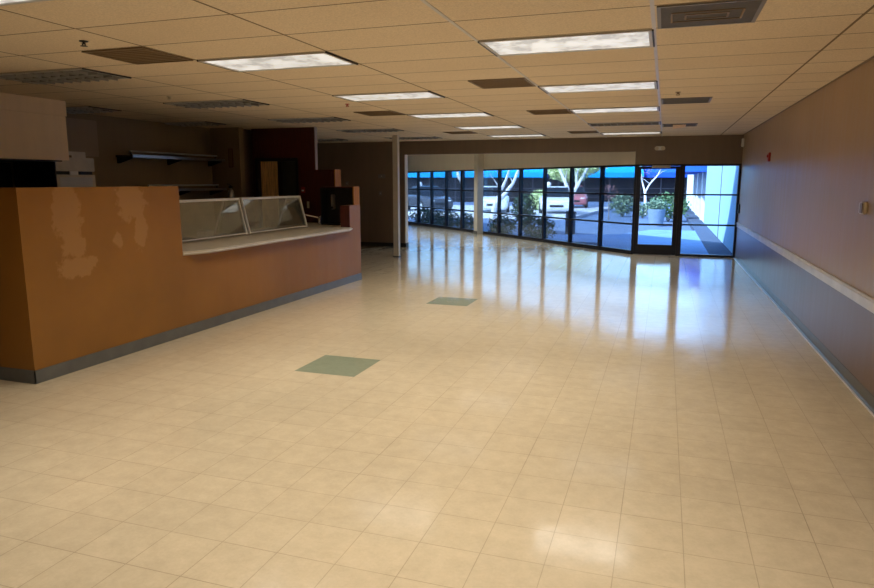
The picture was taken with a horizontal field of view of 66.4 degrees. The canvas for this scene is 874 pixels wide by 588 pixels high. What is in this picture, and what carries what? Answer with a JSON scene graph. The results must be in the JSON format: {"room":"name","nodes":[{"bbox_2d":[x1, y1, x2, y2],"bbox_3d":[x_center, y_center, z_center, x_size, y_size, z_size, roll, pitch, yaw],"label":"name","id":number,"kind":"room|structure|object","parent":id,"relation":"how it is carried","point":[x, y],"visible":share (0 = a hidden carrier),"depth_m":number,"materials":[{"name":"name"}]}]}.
{"room":"eatery","nodes":[
{"label":"eatery","id":0,"kind":"room"},
{"bbox_2d":[0,113,213,199],"bbox_3d":[-6.680,-0.775,6.348,0.150,2.790,14.500,3,10,18],"label":"wall","id":1,"kind":"structure","parent":0,"point":[116,135],"depth_m":11.29,"materials":[{"name":"brown paint"}]},
{"bbox_2d":[65,117,98,156],"bbox_3d":[-5.420,-2.277,9.634,0.006,0.540,1.320,3,10,18],"label":"wall panel","id":2,"kind":"object","parent":1,"relation":"attached to","point":[82,136],"visible":0.36,"depth_m":9.99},
{"bbox_2d":[116,150,224,165],"bbox_3d":[-4.564,-2.355,11.645,0.350,0.206,2.350,3,10,18],"label":"wall shelf","id":3,"kind":"object","parent":1,"relation":"attached to","point":[120,158],"visible":1,"depth_m":11.44,"materials":[{"name":"metal"}]},
{"bbox_2d":[147,184,226,195],"bbox_3d":[-4.508,-1.850,11.899,0.350,0.206,2.000,3,10,18],"label":"wall shelf","id":4,"kind":"object","parent":1,"relation":"attached to","point":[182,191],"visible":0.59,"depth_m":12.00,"materials":[{"name":"metal"}]},
{"bbox_2d":[210,127,246,226],"bbox_3d":[-4.011,-1.835,12.941,0.640,2.690,0.140,3,10,18],"label":"wall","id":5,"kind":"structure","parent":0,"point":[222,139],"depth_m":12.75,"materials":[{"name":"brown paint"}]},
{"bbox_2d":[227,184,234,197],"bbox_3d":[-3.936,-1.881,12.746,0.120,0.446,0.163,3,10,18],"label":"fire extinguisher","id":6,"kind":"object","parent":5,"relation":"attached to","point":[230,191],"visible":0.62,"depth_m":12.70,"materials":[{"name":"metal"}]},
{"bbox_2d":[243,129,283,196],"bbox_3d":[-3.249,-1.920,13.442,1.020,2.690,1.290,3,10,18],"label":"wall","id":7,"kind":"structure","parent":0,"point":[247,138],"depth_m":13.25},
{"bbox_2d":[251,127,317,222],"bbox_3d":[-2.933,-1.841,12.977,1.380,2.690,0.084,3,10,18],"label":"wall","id":8,"kind":"structure","parent":0,"point":[300,143],"depth_m":12.75,"materials":[{"name":"red paint"}]},
{"bbox_2d":[255,158,298,196],"bbox_3d":[-3.105,-1.663,13.092,1.000,2.300,0.152,3,10,18],"label":"door","id":9,"kind":"structure","parent":8,"relation":"in","point":[268,173],"depth_m":13.02,"materials":[{"name":"brown wood"}]},
{"bbox_2d":[0,224,873,587],"bbox_3d":[-0.802,-0.370,12.700,12.690,0.120,30.000,3,10,18],"label":"floor","id":10,"kind":"structure","parent":0,"point":[593,418],"depth_m":4.41,"materials":[{"name":"beige tile"}]},
{"bbox_2d":[13,151,95,187],"bbox_3d":[-5.195,-0.903,9.228,0.735,2.085,0.648,3,10,18],"label":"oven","id":11,"kind":"object","parent":10,"relation":"on","point":[75,172],"visible":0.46,"depth_m":8.87,"materials":[{"name":"metal"}]},
{"bbox_2d":[0,186,361,383],"bbox_3d":[-3.937,-0.644,9.043,3.361,1.635,6.472,3,10,18],"label":"counter","id":12,"kind":"object","parent":10,"relation":"on","point":[90,276],"depth_m":6.43,"materials":[{"name":"orange paint"}]},
{"bbox_2d":[308,169,340,222],"bbox_3d":[-2.089,-1.367,12.530,0.548,1.902,0.246,3,10,18],"label":"tall cabinet","id":13,"kind":"object","parent":10,"relation":"on","point":[317,178],"visible":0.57,"depth_m":12.35,"materials":[{"name":"brown wood"}]},
{"bbox_2d":[295,355,379,376],"bbox_3d":[-0.912,0.663,6.208,0.591,0.002,0.591,3,10,18],"label":"tile","id":14,"kind":"structure","parent":10,"relation":"on","point":[326,364],"depth_m":6.20,"materials":[{"name":"tile"}]},
{"bbox_2d":[392,135,400,256],"bbox_3d":[-0.905,-2.164,14.895,0.144,2.690,0.144,3,10,18],"label":"support post","id":15,"kind":"object","parent":10,"relation":"on","point":[395,138],"visible":1,"depth_m":14.85,"materials":[{"name":"beige paint"}]},
{"bbox_2d":[426,297,476,305],"bbox_3d":[0.221,0.104,9.521,0.591,0.002,0.591,3,10,18],"label":"tile","id":16,"kind":"structure","parent":10,"relation":"on","point":[440,300],"depth_m":9.50,"materials":[{"name":"tile"}]},
{"bbox_2d":[474,154,483,233],"bbox_3d":[1.343,-3.284,21.537,0.222,2.690,0.230,-5,11,-26],"label":"trim column","id":17,"kind":"structure","parent":10,"relation":"on","point":[478,158],"depth_m":21.45,"materials":[{"name":"beige paint"}]},
{"bbox_2d":[408,223,630,253],"bbox_3d":[1.330,-2.050,22.191,0.140,0.040,14.750,-5,11,-26],"label":"curb","id":18,"kind":"object","parent":10,"relation":"on","point":[408,223],"visible":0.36,"depth_m":18.95,"materials":[{"name":"grey concrete"}]},
{"bbox_3d":[-2.801,-0.350,9.556,1.145,0.885,4.040,3,10,18],"label":"base cabinet","id":19,"kind":"object","parent":10,"relation":"on","visible":0},
{"bbox_2d":[182,222,351,255],"bbox_3d":[-2.521,-0.875,9.868,1.462,0.044,5.133,3,10,18],"label":"countertop","id":20,"kind":"structure","parent":19,"relation":"on","point":[218,244],"depth_m":8.97,"materials":[{"name":"beige laminate"}]},
{"bbox_2d":[179,198,247,241],"bbox_3d":[-3.184,-1.004,8.902,0.562,0.517,1.420,3,10,18],"label":"sneeze guard","id":21,"kind":"object","parent":20,"relation":"on","point":[217,217],"visible":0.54,"depth_m":8.84,"materials":[{"name":"clear glass"}]},
{"bbox_2d":[239,196,307,233],"bbox_3d":[-2.677,-1.254,10.383,0.562,0.517,1.650,3,10,18],"label":"sneeze guard","id":22,"kind":"object","parent":20,"relation":"on","point":[270,213],"visible":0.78,"depth_m":10.23,"materials":[{"name":"clear glass"}]},
{"bbox_2d":[305,214,320,223],"bbox_3d":[-2.237,-1.355,12.003,0.412,0.194,0.079,-1,10,-8],"label":"faucet","id":23,"kind":"object","parent":20,"relation":"on","point":[319,217],"visible":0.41,"depth_m":12.00,"materials":[{"name":"silver metal"}]},
{"bbox_2d":[319,186,359,224],"bbox_3d":[-1.709,-1.549,11.725,0.660,0.668,0.230,3,10,18],"label":"coffee machine","id":24,"kind":"object","parent":20,"relation":"on","point":[343,195],"visible":0.75,"depth_m":11.80,"materials":[{"name":"black metal"}]},
{"bbox_2d":[331,194,334,208],"bbox_3d":[-1.838,-1.629,11.806,0.045,0.260,0.096,3,10,18],"label":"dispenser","id":25,"kind":"object","parent":24,"relation":"attached to","point":[332,195],"visible":1,"depth_m":11.78,"materials":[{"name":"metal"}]},
{"bbox_2d":[0,0,873,155],"bbox_3d":[-0.802,-3.131,12.235,12.690,0.100,30.000,3,10,18],"label":"ceiling","id":26,"kind":"structure","parent":0,"point":[752,72],"depth_m":5.62,"materials":[{"name":"tile"}]},
{"bbox_2d":[0,0,51,5],"bbox_3d":[-2.127,-1.587,3.408,1.215,0.012,0.580,3,10,18],"label":"recessed light","id":27,"kind":"object","parent":26,"relation":"in","point":[2,2],"visible":1,"depth_m":3.76,"materials":[{"name":"grey plastic"}]},
{"bbox_2d":[0,0,27,3],"bbox_3d":[-2.127,-1.591,3.408,1.145,0.005,0.536,3,10,18],"label":"diffuser","id":28,"kind":"object","parent":27,"relation":"attached to","point":[1,1],"depth_m":3.76,"materials":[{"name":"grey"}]},
{"bbox_2d":[0,92,68,161],"bbox_3d":[-6.176,-1.618,5.830,1.039,0.754,6.120,3,10,18],"label":"exhaust hood","id":29,"kind":"object","parent":26,"relation":"hanging from","point":[32,129],"visible":1,"depth_m":8.06,"materials":[{"name":"beige metal"}]},
{"bbox_2d":[0,68,130,84],"bbox_3d":[-3.659,-2.093,6.456,1.215,0.028,0.580,3,10,18],"label":"recessed light","id":30,"kind":"object","parent":26,"relation":"in","point":[62,76],"visible":1,"depth_m":6.38,"materials":[{"name":"grey metal"}]},
{"bbox_2d":[2,70,121,77],"bbox_3d":[-3.659,-2.104,6.454,1.145,0.005,0.536,3,10,18],"label":"diffuser","id":31,"kind":"object","parent":30,"relation":"attached to","point":[47,73],"depth_m":6.28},
{"bbox_2d":[79,40,87,46],"bbox_3d":[-2.566,-1.817,4.851,0.064,0.040,0.064,3,10,18],"label":"sprinkler","id":32,"kind":"object","parent":26,"relation":"attached to","point":[84,42],"visible":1,"depth_m":4.84,"materials":[{"name":"black metal"}]},
{"bbox_2d":[66,106,121,113],"bbox_3d":[-5.190,-2.606,9.503,1.215,0.028,0.580,3,10,18],"label":"recessed light","id":33,"kind":"object","parent":26,"relation":"in","point":[85,109],"visible":0.52,"depth_m":9.39,"materials":[{"name":"metal"}]},
{"bbox_2d":[82,46,192,64],"bbox_3d":[-2.409,-1.925,5.405,0.586,0.010,0.586,3,10,18],"label":"ceiling vent","id":34,"kind":"object","parent":26,"relation":"in","point":[133,55],"visible":1,"depth_m":5.38,"materials":[{"name":"brown metal"}]},
{"bbox_2d":[164,121,225,126],"bbox_3d":[-4.411,-2.990,11.781,1.215,0.028,0.580,3,10,18],"label":"recessed light","id":35,"kind":"object","parent":26,"relation":"in","point":[202,123],"visible":0.7,"depth_m":11.64,"materials":[{"name":"grey metal"}]},
{"bbox_2d":[163,99,268,108],"bbox_3d":[-2.880,-2.477,8.735,1.215,0.028,0.580,3,10,18],"label":"recessed light","id":36,"kind":"object","parent":26,"relation":"in","point":[239,102],"visible":1,"depth_m":8.64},
{"bbox_2d":[177,101,262,104],"bbox_3d":[-2.880,-2.488,8.733,1.145,0.005,0.536,3,10,18],"label":"diffuser","id":37,"kind":"object","parent":36,"relation":"attached to","point":[194,102],"depth_m":8.56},
{"bbox_2d":[197,51,357,71],"bbox_3d":[-1.348,-1.971,5.687,1.215,0.012,0.580,3,10,18],"label":"recessed light","id":38,"kind":"object","parent":26,"relation":"in","point":[324,58],"visible":1,"depth_m":5.65,"materials":[{"name":"grey plastic"}]},
{"bbox_2d":[268,117,350,123],"bbox_3d":[-2.100,-2.860,11.013,1.215,0.028,0.580,3,10,18],"label":"recessed light","id":39,"kind":"object","parent":26,"relation":"in","point":[320,119],"visible":1,"depth_m":10.91,"materials":[{"name":"grey metal"}]},
{"bbox_2d":[317,139,347,141],"bbox_3d":[-2.853,-3.757,16.338,1.215,0.028,0.580,3,10,18],"label":"recessed light","id":40,"kind":"object","parent":26,"relation":"in","point":[320,140],"visible":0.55,"depth_m":16.18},
{"bbox_2d":[336,128,403,132],"bbox_3d":[-1.321,-3.244,13.292,1.215,0.028,0.580,3,10,18],"label":"recessed light","id":41,"kind":"object","parent":26,"relation":"in","point":[391,129],"visible":1,"depth_m":13.20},
{"bbox_2d":[354,111,404,115],"bbox_3d":[-0.851,-2.692,9.962,0.586,0.010,0.586,3,10,18],"label":"ceiling vent","id":42,"kind":"object","parent":26,"relation":"in","point":[368,113],"visible":1,"depth_m":9.94,"materials":[{"name":"metal"}]},
{"bbox_2d":[332,91,444,101],"bbox_3d":[-0.569,-2.355,7.965,1.215,0.012,0.580,3,10,18],"label":"recessed light","id":43,"kind":"object","parent":26,"relation":"in","point":[415,94],"visible":1,"depth_m":7.97,"materials":[{"name":"grey plastic"}]},
{"bbox_2d":[387,136,441,139],"bbox_3d":[-0.542,-3.628,15.570,1.215,0.028,0.580,3,10,18],"label":"recessed light","id":44,"kind":"object","parent":26,"relation":"in","point":[432,137],"visible":0.84,"depth_m":15.44,"materials":[{"name":"grey metal"}]},
{"bbox_2d":[407,112,493,118],"bbox_3d":[0.210,-2.739,10.243,1.215,0.012,0.580,3,10,18],"label":"recessed light","id":45,"kind":"object","parent":26,"relation":"in","point":[468,114],"visible":1,"depth_m":10.26,"materials":[{"name":"grey plastic"}]},
{"bbox_2d":[412,113,488,117],"bbox_3d":[0.210,-2.742,10.243,1.145,0.005,0.536,3,10,18],"label":"diffuser","id":46,"kind":"object","parent":45,"relation":"attached to","point":[439,115],"depth_m":10.26,"materials":[{"name":"grey plastic"}]},
{"bbox_2d":[444,131,477,133],"bbox_3d":[0.493,-3.354,13.892,0.586,0.010,0.586,3,10,18],"label":"ceiling vent","id":47,"kind":"object","parent":26,"relation":"in","point":[458,132],"visible":1,"depth_m":13.80,"materials":[{"name":"metal"}]},
{"bbox_2d":[454,125,524,129],"bbox_3d":[0.989,-3.122,12.522,1.215,0.012,0.580,3,10,18],"label":"recessed light","id":48,"kind":"object","parent":26,"relation":"in","point":[502,126],"visible":1,"depth_m":12.54,"materials":[{"name":"grey plastic"}]},
{"bbox_2d":[458,126,520,128],"bbox_3d":[0.989,-3.126,12.521,1.145,0.005,0.536,3,10,18],"label":"diffuser","id":49,"kind":"object","parent":48,"relation":"attached to","point":[466,127],"depth_m":12.54,"materials":[{"name":"grey plastic"}]},
{"bbox_2d":[468,78,535,88],"bbox_3d":[0.680,-2.179,6.915,0.586,0.010,0.586,3,10,18],"label":"ceiling vent","id":50,"kind":"object","parent":26,"relation":"in","point":[509,82],"visible":1,"depth_m":6.89,"materials":[{"name":"brown metal"}]},
{"bbox_2d":[420,0,606,137],"bbox_3d":[0.784,-2.075,6.279,0.024,0.004,19.550,3,10,18],"label":"trim","id":51,"kind":"structure","parent":26,"relation":"attached to","point":[423,1],"depth_m":4.76,"materials":[{"name":"white metal"}]},
{"bbox_2d":[487,134,545,136],"bbox_3d":[1.768,-3.506,14.800,1.215,0.012,0.580,3,10,18],"label":"recessed light","id":52,"kind":"object","parent":26,"relation":"in","point":[521,135],"visible":1,"depth_m":14.72,"materials":[{"name":"grey plastic"}]},
{"bbox_2d":[492,135,542,136],"bbox_3d":[1.768,-3.510,14.800,1.145,0.005,0.536,3,10,18],"label":"diffuser","id":53,"kind":"object","parent":52,"relation":"attached to","point":[492,135],"depth_m":14.72,"materials":[{"name":"grey plastic"}]},
{"bbox_2d":[526,109,572,114],"bbox_3d":[1.654,-2.659,9.763,0.586,0.010,0.586,3,10,18],"label":"ceiling vent","id":54,"kind":"object","parent":26,"relation":"in","point":[556,111],"visible":1,"depth_m":9.77,"materials":[{"name":"brown metal"}]},
{"bbox_2d":[478,29,654,56],"bbox_3d":[0.962,-1.841,4.918,1.215,0.012,0.580,3,10,18],"label":"recessed light","id":55,"kind":"object","parent":26,"relation":"in","point":[643,38],"visible":1,"depth_m":4.91,"materials":[{"name":"grey plastic"}]},
{"bbox_2d":[567,131,598,133],"bbox_3d":[3.018,-3.330,13.750,0.586,0.010,0.586,3,10,18],"label":"ceiling vent","id":56,"kind":"object","parent":26,"relation":"in","point":[571,132],"visible":1,"depth_m":13.77,"materials":[{"name":"metal"}]},
{"bbox_2d":[538,80,657,93],"bbox_3d":[1.742,-2.225,7.197,1.215,0.012,0.580,3,10,18],"label":"recessed light","id":57,"kind":"object","parent":26,"relation":"in","point":[636,85],"visible":1,"depth_m":7.21,"materials":[{"name":"grey plastic"}]},
{"bbox_2d":[569,106,659,113],"bbox_3d":[2.521,-2.609,9.475,1.215,0.012,0.580,3,10,18],"label":"recessed light","id":58,"kind":"object","parent":26,"relation":"in","point":[645,108],"visible":0.99,"depth_m":9.41,"materials":[{"name":"grey plastic"}]},
{"bbox_2d":[573,107,656,112],"bbox_3d":[2.521,-2.613,9.475,1.145,0.005,0.536,3,10,18],"label":"diffuser","id":59,"kind":"object","parent":58,"relation":"attached to","point":[617,109],"depth_m":9.54,"materials":[{"name":"grey plastic"}]},
{"bbox_2d":[588,121,660,126],"bbox_3d":[3.300,-2.985,11.755,1.215,0.028,0.580,3,10,18],"label":"recessed light","id":60,"kind":"object","parent":26,"relation":"in","point":[618,124],"visible":1,"depth_m":11.66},
{"bbox_2d":[600,131,661,134],"bbox_3d":[4.079,-3.377,14.032,1.215,0.012,0.580,3,10,18],"label":"recessed light","id":61,"kind":"object","parent":26,"relation":"in","point":[654,132],"visible":1,"depth_m":14.11,"materials":[{"name":"grey plastic"}]},
{"bbox_2d":[603,132,659,134],"bbox_3d":[4.079,-3.381,14.031,1.145,0.005,0.536,3,10,18],"label":"diffuser","id":62,"kind":"object","parent":61,"relation":"attached to","point":[611,133],"depth_m":14.11,"materials":[{"name":"grey plastic"}]},
{"bbox_2d":[650,0,662,135],"bbox_3d":[1.940,-2.010,5.894,0.024,0.004,19.550,3,10,18],"label":"trim","id":63,"kind":"structure","parent":26,"relation":"attached to","point":[652,7],"depth_m":5.17,"materials":[{"name":"white metal"}]},
{"bbox_2d":[662,123,697,128],"bbox_3d":[4.372,-3.013,12.036,0.586,0.066,0.586,3,10,18],"label":"ceiling vent","id":64,"kind":"object","parent":26,"relation":"in","point":[674,126],"visible":1,"depth_m":11.89,"materials":[{"name":"grey metal"}]},
{"bbox_2d":[661,97,712,104],"bbox_3d":[3.126,-2.427,8.386,0.586,0.010,0.586,3,10,18],"label":"ceiling vent","id":65,"kind":"object","parent":26,"relation":"in","point":[690,100],"visible":1,"depth_m":8.35,"materials":[{"name":"grey metal"}]},
{"bbox_2d":[657,0,766,28],"bbox_3d":[1.645,-1.695,4.057,0.586,0.014,0.586,3,10,18],"label":"ceiling vent","id":66,"kind":"object","parent":26,"relation":"in","point":[725,12],"visible":1,"depth_m":4.01,"materials":[{"name":"grey metal"}]},
{"bbox_2d":[317,135,743,242],"bbox_3d":[0.678,-2.484,16.793,12.690,2.690,0.160,3,10,18],"label":"wall","id":67,"kind":"structure","parent":0,"point":[360,164],"depth_m":16.69,"materials":[{"name":"brown paint"}]},
{"bbox_2d":[361,242,405,246],"bbox_3d":[-3.088,-1.403,18.170,4.800,0.100,0.014,3,10,18],"label":"baseboard","id":68,"kind":"structure","parent":67,"relation":"attached to","point":[362,243],"depth_m":17.64,"materials":[{"name":"plastic"}]},
{"bbox_2d":[404,155,407,242],"bbox_3d":[-0.795,-2.404,17.310,0.020,2.360,0.180,3,10,18],"label":"support post","id":69,"kind":"object","parent":67,"relation":"attached to","point":[405,156],"depth_m":17.28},
{"bbox_2d":[408,137,636,171],"bbox_3d":[1.339,-4.427,21.796,0.160,0.720,14.750,-5,11,-26],"label":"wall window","id":70,"kind":"structure","parent":67,"relation":"in","point":[439,162],"depth_m":19.50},
{"bbox_2d":[408,171,416,223],"bbox_3d":[-0.991,-3.848,26.636,0.100,2.030,1.200,-5,11,-26],"label":"window","id":71,"kind":"structure","parent":70,"relation":"attached to","point":[412,176],"depth_m":26.60,"materials":[{"name":"clear glass"}]},
{"bbox_2d":[417,171,430,225],"bbox_3d":[-0.458,-3.670,25.576,0.100,2.030,1.200,-5,11,-26],"label":"window","id":72,"kind":"structure","parent":70,"relation":"attached to","point":[423,177],"depth_m":25.64,"materials":[{"name":"clear glass"}]},
{"bbox_2d":[431,171,444,227],"bbox_3d":[0.075,-3.491,24.515,0.100,2.030,1.200,-5,11,-26],"label":"window","id":73,"kind":"structure","parent":70,"relation":"attached to","point":[437,177],"depth_m":24.58,"materials":[{"name":"clear glass"}]},
{"bbox_2d":[445,170,460,229],"bbox_3d":[0.608,-3.313,23.455,0.100,2.030,1.200,-5,11,-26],"label":"window","id":74,"kind":"structure","parent":70,"relation":"attached to","point":[452,177],"depth_m":23.53,"materials":[{"name":"clear glass"}]},
{"bbox_2d":[461,170,473,230],"bbox_3d":[1.141,-3.134,22.395,0.100,2.030,1.200,-5,11,-26],"label":"window","id":75,"kind":"structure","parent":70,"relation":"attached to","point":[467,176],"depth_m":22.60,"materials":[{"name":"clear glass"}]},
{"bbox_2d":[483,169,499,234],"bbox_3d":[1.674,-2.955,21.335,0.100,2.030,1.200,-5,11,-26],"label":"window","id":76,"kind":"structure","parent":70,"relation":"attached to","point":[490,176],"depth_m":21.26,"materials":[{"name":"clear glass"}]},
{"bbox_2d":[497,168,520,236],"bbox_3d":[2.207,-2.777,20.274,0.100,2.030,1.200,-5,11,-26],"label":"window","id":77,"kind":"structure","parent":70,"relation":"attached to","point":[508,179],"depth_m":20.32,"materials":[{"name":"clear glass"}]},
{"bbox_2d":[519,167,545,240],"bbox_3d":[2.740,-2.598,19.214,0.100,2.030,1.200,-5,11,-26],"label":"window","id":78,"kind":"structure","parent":70,"relation":"attached to","point":[531,179],"depth_m":19.25,"materials":[{"name":"clear glass"}]},
{"bbox_2d":[542,167,571,243],"bbox_3d":[3.273,-2.420,18.154,0.100,2.030,1.200,-5,11,-26],"label":"window","id":79,"kind":"structure","parent":70,"relation":"attached to","point":[556,192],"depth_m":18.19,"materials":[{"name":"clear glass"}]},
{"bbox_2d":[568,166,601,247],"bbox_3d":[3.805,-2.241,17.094,0.100,2.030,1.200,-5,11,-26],"label":"window","id":80,"kind":"structure","parent":70,"relation":"attached to","point":[585,181],"depth_m":17.12,"materials":[{"name":"clear glass"}]},
{"bbox_2d":[598,165,634,252],"bbox_3d":[4.338,-2.062,16.034,0.100,2.030,1.200,-5,11,-26],"label":"window","id":81,"kind":"structure","parent":70,"relation":"attached to","point":[617,181],"depth_m":16.07,"materials":[{"name":"clear glass"}]},
{"bbox_2d":[633,254,674,255],"bbox_3d":[5.044,-0.913,15.532,0.935,0.011,0.160,3,10,18],"label":"trim","id":82,"kind":"structure","parent":67,"relation":"attached to","point":[633,254],"depth_m":15.53,"materials":[{"name":"metal"}]},
{"bbox_2d":[631,164,682,255],"bbox_3d":[5.046,-1.927,15.353,1.035,2.070,0.175,3,10,18],"label":"door","id":83,"kind":"structure","parent":67,"relation":"in","point":[636,248],"depth_m":15.35,"materials":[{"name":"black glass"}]},
{"bbox_2d":[655,146,664,149],"bbox_3d":[5.021,-3.283,15.042,0.230,0.094,0.086,3,10,18],"label":"emergency light","id":84,"kind":"object","parent":67,"relation":"attached to","point":[656,147],"visible":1,"depth_m":15.02,"materials":[{"name":"white plastic"}]},
{"bbox_2d":[678,164,741,257],"bbox_3d":[6.113,-1.871,15.016,1.204,2.070,0.120,3,10,18],"label":"window","id":85,"kind":"structure","parent":67,"relation":"in","point":[737,195],"depth_m":14.96,"materials":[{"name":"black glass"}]},
{"bbox_2d":[738,58,873,297],"bbox_3d":[3.628,-0.649,5.600,0.150,2.790,19.650,3,10,18],"label":"wall","id":86,"kind":"structure","parent":0,"point":[805,200],"depth_m":7.01,"materials":[{"name":"beige paint"}]},
{"bbox_2d":[766,152,770,161],"bbox_3d":[5.299,-2.190,10.681,0.051,0.140,0.140,3,10,18],"label":"fire alarm","id":87,"kind":"object","parent":86,"relation":"attached to","point":[768,155],"visible":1,"depth_m":10.63,"materials":[{"name":"red plastic"}]},
{"bbox_2d":[733,254,873,416],"bbox_3d":[3.511,0.680,5.776,0.041,0.110,19.485,3,10,18],"label":"baseboard","id":88,"kind":"structure","parent":86,"relation":"attached to","point":[867,398],"depth_m":6.61,"materials":[{"name":"grey plastic"}]},
{"bbox_2d":[735,227,873,395],"bbox_3d":[3.527,0.336,5.712,0.008,0.610,19.485,3,10,18],"label":"wainscoting","id":89,"kind":"structure","parent":86,"relation":"attached to","point":[843,326],"depth_m":6.72,"materials":[{"name":"grey paint"}]},
{"bbox_2d":[736,222,873,313],"bbox_3d":[3.516,-0.005,5.658,0.030,0.100,19.485,3,10,18],"label":"chair rail","id":90,"kind":"object","parent":86,"relation":"attached to","point":[854,294],"visible":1,"depth_m":6.74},
{"bbox_2d":[743,56,873,134],"bbox_3d":[3.531,-1.920,5.365,0.020,0.006,19.550,3,10,18],"label":"trim","id":91,"kind":"structure","parent":86,"relation":"attached to","point":[872,57],"depth_m":7.20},
{"bbox_2d":[858,202,867,214],"bbox_3d":[3.494,-0.705,5.481,0.037,0.100,0.140,3,10,18],"label":"thermostat","id":92,"kind":"object","parent":86,"relation":"attached to","point":[863,206],"visible":1,"depth_m":5.43,"materials":[{"name":"beige plastic"}]},
{"label":"outside","id":93,"kind":"structure","parent":0,"visible":0},
{"bbox_2d":[638,202,691,230],"bbox_3d":[9.152,-7.909,58.325,100.000,0.050,130.000,3,10,18],"label":"ground","id":94,"kind":"structure","parent":93,"point":[644,219],"depth_m":28.70,"materials":[{"name":"grey concrete"}]},
{"bbox_2d":[487,217,495,231],"bbox_3d":[2.108,-2.163,21.402,1.033,0.899,0.924,3,10,18],"label":"shrub","id":95,"kind":"object","parent":94,"relation":"on","point":[489,217],"visible":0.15,"depth_m":21.30,"materials":[{"name":"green plant"}]},
{"bbox_2d":[639,202,647,217],"bbox_3d":[10.546,-4.313,34.258,1.012,0.868,0.860,8,12,40],"label":"shrub","id":96,"kind":"object","parent":94,"relation":"on","point":[643,207],"visible":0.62,"depth_m":34.12,"materials":[{"name":"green plant"}]},
{"bbox_2d":[641,169,662,213],"bbox_3d":[12.071,-6.404,37.896,1.813,3.765,1.162,3,10,18],"label":"tree","id":97,"kind":"object","parent":94,"relation":"on","point":[645,191],"visible":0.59,"depth_m":37.96,"materials":[{"name":"white plant"}]},
{"bbox_2d":[645,198,668,226],"bbox_3d":[9.264,-3.447,28.125,1.020,1.183,0.892,3,10,18],"label":"planter","id":98,"kind":"object","parent":94,"relation":"on","point":[656,215],"visible":1,"depth_m":27.90,"materials":[{"name":"grey concrete"}]},
{"bbox_2d":[648,209,665,226],"bbox_3d":[9.242,-3.217,28.156,0.720,0.720,0.720,3,10,18],"label":"tub","id":99,"kind":"object","parent":98,"relation":"in","point":[655,216],"depth_m":27.89,"materials":[{"name":"grey concrete"}]},
{"bbox_2d":[640,166,686,201],"bbox_3d":[-4.689,-11.224,62.864,59.024,4.980,5.730,0,10,-1],"label":"building","id":100,"kind":"structure","parent":94,"relation":"on","point":[665,182],"depth_m":62.26,"materials":[{"name":"blue paint"}]},
{"bbox_2d":[651,192,690,221],"bbox_3d":[10.817,-4.099,31.175,1.967,1.473,1.617,3,10,18],"label":"shrub","id":101,"kind":"object","parent":94,"relation":"on","point":[669,201],"visible":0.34,"depth_m":30.90,"materials":[{"name":"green plant"}]},
{"bbox_2d":[638,230,708,253],"bbox_3d":[4.914,-1.611,20.302,5.800,0.159,8.750,3,10,18],"label":"walkway","id":102,"kind":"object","parent":94,"relation":"on","point":[691,243],"depth_m":19.91,"materials":[{"name":"concrete"}]},
{"bbox_2d":[685,166,706,222],"bbox_3d":[17.067,-7.645,44.325,2.150,4.080,35.190,3,10,18],"label":"shop wing","id":103,"kind":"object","parent":94,"relation":"on","point":[696,175],"visible":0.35,"depth_m":34.32,"materials":[{"name":"white paint"}]},
{"bbox_2d":[684,207,731,254],"bbox_3d":[14.070,-4.473,37.290,0.540,0.159,47.250,3,10,18],"label":"planting bed","id":104,"kind":"object","parent":94,"relation":"on","point":[713,245],"depth_m":20.62,"materials":[{"name":"grey concrete"}]},
{"bbox_2d":[704,166,738,252],"bbox_3d":[9.232,-3.763,21.283,0.465,4.080,14.080,3,10,18],"label":"wall","id":105,"kind":"structure","parent":94,"relation":"on","point":[720,179],"depth_m":19.74,"materials":[{"name":"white paint"}]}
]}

